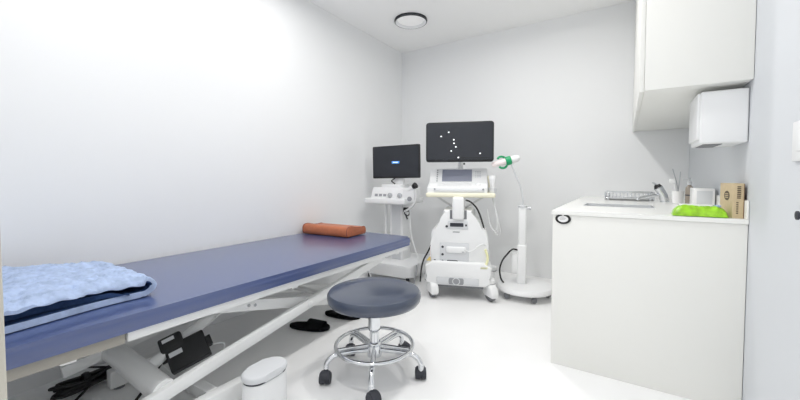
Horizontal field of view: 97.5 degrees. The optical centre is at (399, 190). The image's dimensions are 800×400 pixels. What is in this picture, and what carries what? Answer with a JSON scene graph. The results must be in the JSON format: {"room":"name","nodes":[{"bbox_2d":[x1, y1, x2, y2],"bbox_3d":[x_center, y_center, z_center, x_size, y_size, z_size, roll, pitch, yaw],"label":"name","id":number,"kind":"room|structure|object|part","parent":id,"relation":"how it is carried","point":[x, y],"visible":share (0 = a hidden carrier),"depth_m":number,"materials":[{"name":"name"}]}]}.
{"room":"medical examination room","nodes":[
{"label":"medical examination room","id":0,"kind":"room"},
{"bbox_2d":[0,0,401,397],"bbox_3d":[-1.002,-0.376,2.868,0.100,2.540,3.850,1,3,33],"label":"wall","id":1,"kind":"structure","parent":0,"point":[131,130],"depth_m":2.19,"materials":[{"name":"white paint"}]},
{"bbox_2d":[7,271,690,399],"bbox_3d":[-0.018,0.985,1.777,2.986,0.100,4.710,1,3,33],"label":"floor","id":2,"kind":"structure","parent":0,"point":[470,346],"depth_m":1.95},
{"bbox_2d":[48,365,111,399],"bbox_3d":[-1.481,0.744,1.507,0.176,0.400,0.492,0,2,-4],"label":"power cord","id":3,"kind":"object","parent":2,"relation":"on","point":[69,387],"visible":0.75,"depth_m":1.62,"materials":[{"name":"black plastic"}]},
{"bbox_2d":[5,232,409,399],"bbox_3d":[-0.890,0.660,2.104,0.910,0.529,2.300,1,3,33],"label":"bed","id":4,"kind":"object","parent":2,"relation":"on","point":[206,284],"visible":0.82,"depth_m":1.59,"materials":[{"name":"blue leather"}]},
{"bbox_3d":[-1.064,0.516,1.078,0.037,0.038,0.355,1,3,33],"label":"rail","id":5,"kind":"part","parent":4,"relation":"part of","materials":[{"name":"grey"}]},
{"bbox_2d":[2,261,156,333],"bbox_3d":[-1.427,0.367,1.397,0.786,0.108,0.533,1,3,33],"label":"folded blanket","id":6,"kind":"object","parent":4,"relation":"on","point":[33,295],"visible":0.98,"depth_m":1.27,"materials":[{"name":"fabric"}]},
{"bbox_3d":[-1.016,0.630,2.184,0.030,0.300,1.627,1,3,33],"label":"lift arm","id":7,"kind":"part","parent":4,"relation":"part of","materials":[{"name":"white metal"}]},
{"bbox_3d":[-0.578,0.660,1.904,0.030,0.340,1.628,1,3,33],"label":"lift arm","id":8,"kind":"part","parent":4,"relation":"part of","materials":[{"name":"white metal"}]},
{"bbox_3d":[-0.459,0.478,2.011,0.038,0.036,1.860,1,3,33],"label":"rail","id":9,"kind":"part","parent":4,"relation":"part of","materials":[{"name":"white metal"}]},
{"bbox_3d":[-0.446,0.685,2.213,0.030,0.419,1.491,1,3,33],"label":"lift arm","id":10,"kind":"part","parent":4,"relation":"part of","materials":[{"name":"white metal"}]},
{"bbox_3d":[-0.792,0.676,2.434,0.030,0.419,1.491,1,3,33],"label":"lift arm","id":11,"kind":"part","parent":4,"relation":"part of","materials":[{"name":"white metal"}]},
{"bbox_3d":[-0.604,0.664,2.337,0.450,0.032,0.032,1,3,33],"label":"tie rod","id":12,"kind":"part","parent":4,"relation":"part of","materials":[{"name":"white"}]},
{"bbox_2d":[302,223,365,237],"bbox_3d":[-0.557,0.317,2.972,0.470,0.084,0.268,1,2,29],"label":"bolster pillow","id":13,"kind":"object","parent":4,"relation":"on","point":[338,230],"visible":1,"depth_m":2.87,"materials":[{"name":"orange leather"}]},
{"bbox_2d":[241,356,286,399],"bbox_3d":[-0.579,0.849,1.508,0.120,0.192,0.204,1,2,31],"label":"bin","id":14,"kind":"object","parent":2,"relation":"on","point":[266,379],"visible":1,"depth_m":1.47,"materials":[{"name":"white plastic"}]},
{"bbox_3d":[-0.579,0.767,1.505,0.120,0.029,0.204,1,2,31],"label":"lid","id":15,"kind":"part","parent":14,"relation":"part of","materials":[{"name":"white plastic"}]},
{"bbox_2d":[290,318,329,331],"bbox_3d":[-0.602,0.883,2.338,0.280,0.060,0.121,0,2,11],"label":"slipper","id":16,"kind":"object","parent":2,"relation":"on","point":[312,325],"visible":1,"depth_m":2.30,"materials":[{"name":"black fabric"}]},
{"bbox_2d":[325,310,359,319],"bbox_3d":[-0.415,0.876,2.538,0.280,0.060,0.121,1,2,18],"label":"slipper","id":17,"kind":"object","parent":2,"relation":"on","point":[330,313],"visible":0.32,"depth_m":2.50,"materials":[{"name":"black fabric"}]},
{"bbox_2d":[319,277,425,399],"bbox_3d":[-0.114,0.713,1.819,0.518,0.441,0.542,1,3,33],"label":"stool","id":18,"kind":"object","parent":2,"relation":"on","point":[372,298],"visible":1,"depth_m":1.72,"materials":[{"name":"blue leather"}]},
{"bbox_2d":[319,370,330,379],"bbox_3d":[-0.363,0.892,1.707,0.042,0.031,0.064,0,2,2],"label":"caster","id":19,"kind":"object","parent":18,"relation":"attached to","point":[324,374],"depth_m":1.69,"materials":[{"name":"grey rubber"}]},
{"bbox_3d":[-0.267,0.830,1.756,0.228,0.069,0.025,-1,2,-19],"label":"leg","id":20,"kind":"part","parent":18,"relation":"part of","materials":[{"name":"silver metal"}]},
{"bbox_3d":[-0.217,0.824,1.917,0.025,0.069,0.228,-2,3,-37],"label":"leg","id":21,"kind":"part","parent":18,"relation":"part of","materials":[{"name":"silver metal"}]},
{"bbox_3d":[-0.127,0.878,1.559,0.028,0.030,0.028,1,3,33],"label":"caster stem","id":22,"kind":"part","parent":18,"relation":"part of","materials":[{"name":"silver metal"}]},
{"bbox_3d":[-0.129,0.833,1.659,0.025,0.069,0.228,0,2,-1],"label":"leg","id":23,"kind":"part","parent":18,"relation":"part of","materials":[{"name":"silver metal"}]},
{"bbox_2d":[366,389,380,399],"bbox_3d":[-0.117,0.898,1.545,0.042,0.031,0.064,-2,3,-35],"label":"caster","id":24,"kind":"object","parent":18,"relation":"attached to","point":[373,394],"depth_m":1.53,"materials":[{"name":"grey rubber"}]},
{"bbox_3d":[-0.131,0.529,1.791,0.474,0.071,0.474,1,3,33],"label":"seat","id":25,"kind":"part","parent":18,"relation":"part of","materials":[{"name":"blue leather"}]},
{"bbox_3d":[-0.048,0.824,1.919,0.025,0.069,0.228,1,3,35],"label":"leg","id":26,"kind":"part","parent":18,"relation":"part of","materials":[{"name":"silver metal"}]},
{"bbox_3d":[0.006,0.830,1.760,0.228,0.069,0.025,1,2,17],"label":"leg","id":27,"kind":"part","parent":18,"relation":"part of","materials":[{"name":"silver metal"}]},
{"bbox_2d":[416,366,424,374],"bbox_3d":[0.103,0.890,1.750,0.042,0.031,0.064,0,2,-2],"label":"caster","id":28,"kind":"object","parent":18,"relation":"attached to","point":[420,370],"depth_m":1.72,"materials":[{"name":"grey rubber"}]},
{"bbox_3d":[0.103,0.872,1.732,0.028,0.030,0.028,1,3,33],"label":"caster stem","id":29,"kind":"part","parent":18,"relation":"part of","materials":[{"name":"silver metal"}]},
{"bbox_2d":[364,144,429,283],"bbox_3d":[0.030,0.205,3.547,0.704,1.328,0.675,1,2,30],"label":"cart","id":30,"kind":"object","parent":2,"relation":"on","point":[397,162],"visible":0.88,"depth_m":3.50,"materials":[{"name":"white plastic"}]},
{"bbox_3d":[-0.141,0.420,3.656,0.022,0.610,0.030,1,2,30],"label":"post","id":31,"kind":"part","parent":30,"relation":"part of","materials":[{"name":"white plastic"}]},
{"bbox_2d":[364,197,422,204],"bbox_3d":[-0.060,0.093,3.621,0.470,0.055,0.410,1,2,30],"label":"shelf","id":32,"kind":"object","parent":30,"relation":"attached to","point":[376,200],"depth_m":3.44,"materials":[{"name":"white plastic"}]},
{"bbox_2d":[373,144,420,178],"bbox_3d":[-0.041,-0.292,3.524,0.543,0.334,0.025,1,2,30],"label":"monitor","id":33,"kind":"object","parent":30,"relation":"on","point":[397,161],"depth_m":3.50,"materials":[{"name":"black plastic"}]},
{"bbox_2d":[420,121,500,300],"bbox_3d":[0.512,0.146,3.107,0.736,1.478,0.596,0,2,13],"label":"machine","id":34,"kind":"object","parent":2,"relation":"on","point":[459,257],"visible":1,"depth_m":2.94,"materials":[{"name":"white plastic"}]},
{"bbox_3d":[0.451,0.524,2.922,0.240,0.187,0.008,0,2,13],"label":"bay panel","id":35,"kind":"part","parent":34,"relation":"part of","materials":[{"name":"white plastic"}]},
{"bbox_3d":[0.459,0.738,2.868,0.121,0.052,0.005,0,2,13],"label":"pedal plate","id":36,"kind":"part","parent":34,"relation":"part of","materials":[{"name":"grey"}]},
{"bbox_3d":[0.479,0.283,2.906,0.167,0.070,0.009,0,2,13],"label":"plate","id":37,"kind":"part","parent":34,"relation":"part of","materials":[{"name":"white plastic"}]},
{"bbox_3d":[0.489,-0.002,2.929,0.418,0.023,0.012,0,2,13],"label":"drawer","id":38,"kind":"part","parent":34,"relation":"part of","materials":[{"name":"white plastic"}]},
{"bbox_2d":[426,121,493,161],"bbox_3d":[0.509,-0.419,3.008,0.572,0.341,0.030,0,2,13],"label":"monitor","id":39,"kind":"object","parent":34,"relation":"on","point":[470,141],"depth_m":2.99,"materials":[{"name":"black plastic"}]},
{"bbox_3d":[0.541,-0.195,3.156,0.046,0.443,0.185,0,2,13],"label":"monitor arm","id":40,"kind":"part","parent":34,"relation":"part of","materials":[{"name":"white plastic"}]},
{"bbox_2d":[426,192,495,197],"bbox_3d":[0.531,0.030,3.061,0.572,0.038,0.320,0,2,13],"label":"tray","id":41,"kind":"object","parent":34,"relation":"on","point":[430,194],"depth_m":2.90,"materials":[{"name":"beige plastic"}]},
{"bbox_2d":[491,155,551,303],"bbox_3d":[1.056,0.293,2.959,0.460,1.195,0.460,-2,3,-38],"label":"lamp","id":42,"kind":"object","parent":2,"relation":"on","point":[521,286],"visible":1,"depth_m":2.94,"materials":[{"name":"white plastic"}]},
{"bbox_2d":[551,214,747,399],"bbox_3d":[1.583,0.506,2.400,0.775,0.811,1.700,1,3,33],"label":"base cabinet","id":43,"kind":"object","parent":2,"relation":"on","point":[659,305],"visible":0.8,"depth_m":1.65,"materials":[{"name":"white laminate"}]},
{"bbox_2d":[552,195,748,223],"bbox_3d":[1.588,0.138,2.382,0.764,0.262,1.702,1,3,33],"label":"countertop","id":44,"kind":"structure","parent":43,"relation":"on","point":[583,206],"depth_m":1.87,"materials":[{"name":"white laminate"}]},
{"bbox_2d":[583,203,654,207],"bbox_3d":[1.362,0.183,2.200,0.368,0.186,0.248,1,3,33],"label":"sink basin","id":45,"kind":"object","parent":44,"relation":"in","point":[584,204],"depth_m":2.28,"materials":[{"name":"silver metal"}]},
{"bbox_2d":[604,191,654,200],"bbox_3d":[1.814,0.036,2.784,0.325,0.067,0.260,1,3,33],"label":"dish rack","id":46,"kind":"object","parent":44,"relation":"on","point":[606,192],"visible":0.88,"depth_m":2.74,"materials":[{"name":"silver metal"}]},
{"bbox_2d":[636,182,669,201],"bbox_3d":[1.833,0.007,2.550,0.215,0.142,0.067,1,2,18],"label":"sink faucet","id":47,"kind":"object","parent":44,"relation":"on","point":[662,194],"visible":0.99,"depth_m":2.52,"materials":[{"name":"silver metal"}]},
{"bbox_3d":[1.806,0.044,2.548,0.167,0.053,0.026,0,2,11],"label":"spout","id":48,"kind":"part","parent":47,"relation":"part of","materials":[{"name":"silver metal"}]},
{"bbox_2d":[671,191,684,203],"bbox_3d":[1.873,0.042,2.366,0.070,0.085,0.070,1,3,33],"label":"cup","id":49,"kind":"object","parent":44,"relation":"on","point":[677,196],"visible":0.88,"depth_m":2.34,"materials":[{"name":"white ceramic"}]},
{"bbox_2d":[669,179,676,190],"bbox_3d":[1.869,-0.004,2.392,0.054,0.155,0.031,1,3,33],"label":"toothbrush","id":50,"kind":"object","parent":49,"relation":"in","point":[670,180],"visible":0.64,"depth_m":2.39,"materials":[{"name":"white plastic"}]},
{"bbox_2d":[672,169,680,190],"bbox_3d":[1.864,-0.038,2.365,0.054,0.226,0.013,0,2,8],"label":"tongs","id":51,"kind":"object","parent":49,"relation":"in","point":[672,169],"visible":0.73,"depth_m":2.36,"materials":[{"name":"grey metal"}]},
{"bbox_2d":[683,178,692,203],"bbox_3d":[1.866,0.003,2.274,0.058,0.172,0.044,1,3,33],"label":"soap bottle","id":52,"kind":"object","parent":44,"relation":"on","point":[689,183],"visible":0.77,"depth_m":2.26,"materials":[{"name":"beige plastic"}]},
{"bbox_2d":[671,203,728,217],"bbox_3d":[1.352,0.086,1.591,0.190,0.054,0.098,1,3,34],"label":"pack","id":53,"kind":"object","parent":44,"relation":"on","point":[696,210],"visible":1,"depth_m":1.56,"materials":[{"name":"green plastic"}]},
{"bbox_2d":[690,188,714,204],"bbox_3d":[1.752,0.040,2.038,0.090,0.115,0.162,1,3,33],"label":"tissue box","id":54,"kind":"object","parent":44,"relation":"on","point":[697,195],"visible":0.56,"depth_m":1.97,"materials":[{"name":"white cardboard"}]},
{"bbox_2d":[720,183,744,218],"bbox_3d":[1.481,0.040,1.568,0.040,0.150,0.151,1,2,27],"label":"carton","id":55,"kind":"object","parent":44,"relation":"on","point":[732,195],"visible":0.98,"depth_m":1.51,"materials":[{"name":"brown cardboard"}]},
{"bbox_2d":[736,186,740,213],"bbox_3d":[1.448,0.038,1.501,0.014,0.118,0.001,1,2,27],"label":"print","id":56,"kind":"object","parent":55,"relation":"attached to","point":[738,197],"depth_m":1.50},
{"bbox_2d":[308,0,633,52],"bbox_3d":[-0.018,-1.653,1.680,2.986,0.100,4.710,1,3,33],"label":"ceiling","id":57,"kind":"structure","parent":0,"point":[448,21],"depth_m":3.31,"materials":[{"name":"white paint"}]},
{"bbox_2d":[394,12,426,28],"bbox_3d":[0.106,-1.656,3.424,0.322,0.024,0.322,1,3,33],"label":"recessed light","id":58,"kind":"object","parent":57,"relation":"in","point":[410,20],"visible":1,"depth_m":3.42,"materials":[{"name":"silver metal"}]},
{"bbox_2d":[398,15,423,25],"bbox_3d":[0.106,-1.663,3.424,0.254,0.006,0.254,1,3,33],"label":"diffuser","id":59,"kind":"object","parent":58,"relation":"attached to","point":[407,20],"depth_m":3.42,"materials":[{"name":"white plastic"}]},
{"bbox_2d":[402,0,688,278],"bbox_3d":[1.225,-0.406,3.668,2.986,2.540,0.100,1,3,33],"label":"wall","id":60,"kind":"structure","parent":0,"point":[557,94],"depth_m":3.49,"materials":[{"name":"white paint"}]},
{"bbox_2d":[688,0,799,399],"bbox_3d":[1.170,-0.304,0.909,0.100,2.540,4.610,1,3,33],"label":"wall","id":61,"kind":"structure","parent":0,"point":[763,163],"depth_m":1.25,"materials":[{"name":"white paint"}]},
{"bbox_2d":[633,0,756,131],"bbox_3d":[1.746,-1.054,2.238,0.389,1.134,1.696,1,3,33],"label":"upper cabinet","id":62,"kind":"object","parent":61,"relation":"attached to","point":[685,49],"visible":0.96,"depth_m":1.56,"materials":[{"name":"white laminate"}]},
{"bbox_3d":[1.895,-1.074,2.813,0.019,1.132,0.561,1,3,33],"label":"door","id":63,"kind":"part","parent":62,"relation":"part of","materials":[{"name":"white laminate"}]},
{"bbox_3d":[1.590,-1.056,2.338,0.019,1.132,0.561,1,3,33],"label":"door","id":64,"kind":"part","parent":62,"relation":"part of","materials":[{"name":"white laminate"}]},
{"bbox_3d":[1.285,-1.039,1.862,0.019,1.132,0.561,1,3,33],"label":"door","id":65,"kind":"part","parent":62,"relation":"part of","materials":[{"name":"white laminate"}]},
{"bbox_2d":[689,88,749,147],"bbox_3d":[1.473,-0.327,1.635,0.169,0.235,0.250,1,3,33],"label":"paper towel dispenser","id":66,"kind":"object","parent":61,"relation":"attached to","point":[720,118],"visible":1,"depth_m":1.54,"materials":[{"name":"white plastic"}]},
{"bbox_2d":[791,121,799,161],"bbox_3d":[1.173,-0.148,1.025,0.014,0.120,0.120,1,3,33],"label":"wall switch","id":67,"kind":"object","parent":61,"relation":"attached to","point":[796,125],"visible":1,"depth_m":1.05,"materials":[{"name":"white plastic"}]},
{"bbox_2d":[794,211,799,219],"bbox_3d":[1.169,0.072,1.030,0.014,0.026,0.026,1,3,33],"label":"peg","id":68,"kind":"object","parent":61,"relation":"attached to","point":[797,213],"visible":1,"depth_m":1.03,"materials":[{"name":"grey metal"}]},
{"bbox_3d":[-0.848,-0.290,0.527,2.886,2.540,0.110,1,3,33],"label":"wall","id":69,"kind":"structure","parent":0,"visible":0},
{"bbox_2d":[0,234,6,399],"bbox_3d":[-0.008,-0.060,-0.009,0.884,2.120,0.140,1,3,33],"label":"trim","id":70,"kind":"structure","parent":69,"relation":"attached to","point":[3,378],"depth_m":0.27,"materials":[{"name":"beige paint"}]}
]}

